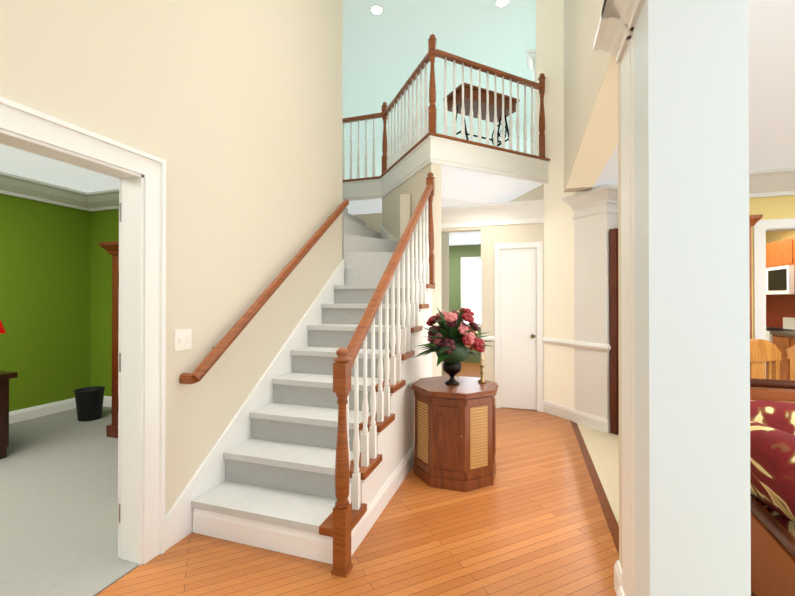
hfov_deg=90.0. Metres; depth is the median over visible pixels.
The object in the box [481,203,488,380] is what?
wall
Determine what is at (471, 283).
window
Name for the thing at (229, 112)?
wall
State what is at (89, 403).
wastebasket
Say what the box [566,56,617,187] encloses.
soffit
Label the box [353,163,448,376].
wall
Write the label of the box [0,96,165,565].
trim
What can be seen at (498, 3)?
recessed light
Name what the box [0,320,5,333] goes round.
table lamp
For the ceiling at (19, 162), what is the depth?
4.26 m
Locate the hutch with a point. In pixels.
(754, 220)
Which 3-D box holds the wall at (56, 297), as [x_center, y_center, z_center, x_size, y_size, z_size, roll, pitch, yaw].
[-1.750,-1.361,1.258,0.020,5.500,6.600,0,0,18]
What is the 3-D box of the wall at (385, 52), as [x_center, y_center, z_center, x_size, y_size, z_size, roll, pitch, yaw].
[0.136,-4.141,5.506,9.100,0.100,8.420,0,0,18]
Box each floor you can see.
[0,406,138,595]
[96,362,618,595]
[577,424,618,525]
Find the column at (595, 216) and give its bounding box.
[561,184,617,432]
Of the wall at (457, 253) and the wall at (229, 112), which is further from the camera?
the wall at (457, 253)
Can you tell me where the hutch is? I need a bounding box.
[749,214,762,338]
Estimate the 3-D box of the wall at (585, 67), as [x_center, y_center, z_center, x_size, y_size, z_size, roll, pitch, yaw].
[0.823,-2.648,0.846,0.268,2.930,7.400,0,0,18]
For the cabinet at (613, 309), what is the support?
on the floor at (602, 448)
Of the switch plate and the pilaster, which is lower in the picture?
the switch plate
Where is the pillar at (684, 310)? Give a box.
[593,0,750,595]
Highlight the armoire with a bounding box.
[99,241,118,437]
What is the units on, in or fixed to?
on the floor at (602, 448)
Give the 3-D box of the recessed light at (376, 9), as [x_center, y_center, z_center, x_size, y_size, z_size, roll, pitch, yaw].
[-0.295,-4.084,5.636,0.197,0.012,0.197,0,0,6]
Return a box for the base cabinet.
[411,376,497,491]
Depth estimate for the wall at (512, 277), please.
5.03 m
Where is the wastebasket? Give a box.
[74,386,104,421]
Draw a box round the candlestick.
[478,355,485,382]
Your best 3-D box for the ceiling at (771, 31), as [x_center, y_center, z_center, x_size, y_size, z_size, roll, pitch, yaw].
[5.193,-1.276,3.422,6.440,0.150,8.820,0,0,18]
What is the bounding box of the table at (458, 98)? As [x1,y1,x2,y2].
[443,83,519,149]
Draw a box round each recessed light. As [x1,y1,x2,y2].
[370,4,383,14]
[495,0,509,7]
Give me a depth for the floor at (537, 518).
2.22 m
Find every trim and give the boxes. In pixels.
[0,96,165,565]
[0,171,118,423]
[542,337,573,420]
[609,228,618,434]
[749,167,794,371]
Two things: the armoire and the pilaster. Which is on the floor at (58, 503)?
the armoire
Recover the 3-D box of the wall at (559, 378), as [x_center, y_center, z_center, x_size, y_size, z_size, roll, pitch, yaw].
[1.982,-1.344,4.738,0.120,5.500,0.740,0,0,-27]
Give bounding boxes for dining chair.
[750,339,780,379]
[785,344,794,379]
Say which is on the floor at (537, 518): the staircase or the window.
the staircase
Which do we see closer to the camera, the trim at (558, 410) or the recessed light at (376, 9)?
the trim at (558, 410)
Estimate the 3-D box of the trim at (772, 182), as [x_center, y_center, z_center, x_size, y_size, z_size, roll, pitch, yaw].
[5.247,0.099,3.257,6.000,2.600,0.288,0,0,18]
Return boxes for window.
[461,257,480,326]
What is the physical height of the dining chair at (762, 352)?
1.095 m
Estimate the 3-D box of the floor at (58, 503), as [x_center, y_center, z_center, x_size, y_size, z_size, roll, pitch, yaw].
[-3.606,1.412,1.745,4.100,0.058,6.400,0,0,18]
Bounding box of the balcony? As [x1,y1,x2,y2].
[342,34,549,245]
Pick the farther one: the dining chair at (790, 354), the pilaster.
the pilaster
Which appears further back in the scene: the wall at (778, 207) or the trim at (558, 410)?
the trim at (558, 410)
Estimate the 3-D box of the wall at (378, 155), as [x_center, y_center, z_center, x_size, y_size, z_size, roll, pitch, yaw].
[1.412,-2.621,9.447,9.120,2.900,0.120,0,0,18]
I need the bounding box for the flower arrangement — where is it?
[413,306,494,384]
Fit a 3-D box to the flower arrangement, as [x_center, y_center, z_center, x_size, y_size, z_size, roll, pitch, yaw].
[0.444,0.373,3.167,0.654,0.627,0.684,0,0,18]
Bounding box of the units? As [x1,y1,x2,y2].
[766,237,794,379]
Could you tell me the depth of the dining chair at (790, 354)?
3.03 m
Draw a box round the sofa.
[750,378,794,595]
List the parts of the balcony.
railing, fascia trim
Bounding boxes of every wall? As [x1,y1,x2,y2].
[0,0,342,515]
[0,193,118,411]
[342,0,535,140]
[342,115,533,179]
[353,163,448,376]
[441,183,543,411]
[449,244,480,362]
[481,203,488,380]
[536,0,574,408]
[564,0,610,192]
[749,195,794,338]
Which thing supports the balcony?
attached to the wall at (378, 155)
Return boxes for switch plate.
[174,329,191,350]
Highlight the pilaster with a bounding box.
[527,49,535,154]
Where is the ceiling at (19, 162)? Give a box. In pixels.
[0,144,118,191]
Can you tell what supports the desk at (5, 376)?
on the floor at (58, 503)
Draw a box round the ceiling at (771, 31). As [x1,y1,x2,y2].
[593,0,794,186]
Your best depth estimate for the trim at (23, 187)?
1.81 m
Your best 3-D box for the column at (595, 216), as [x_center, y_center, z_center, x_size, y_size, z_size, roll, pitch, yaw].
[2.275,0.104,4.420,0.590,2.600,0.590,0,0,-27]
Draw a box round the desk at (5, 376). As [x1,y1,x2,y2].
[0,371,17,458]
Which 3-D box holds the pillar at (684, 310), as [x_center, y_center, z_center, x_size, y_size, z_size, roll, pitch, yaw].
[1.055,0.015,1.538,0.465,2.750,0.713,0,0,18]
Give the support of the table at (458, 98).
on the balcony
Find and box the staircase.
[159,172,441,577]
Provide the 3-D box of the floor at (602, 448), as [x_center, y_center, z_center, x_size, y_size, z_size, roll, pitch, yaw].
[4.606,1.418,2.012,6.450,0.050,12.000,0,0,18]
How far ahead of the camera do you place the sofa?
1.70 m

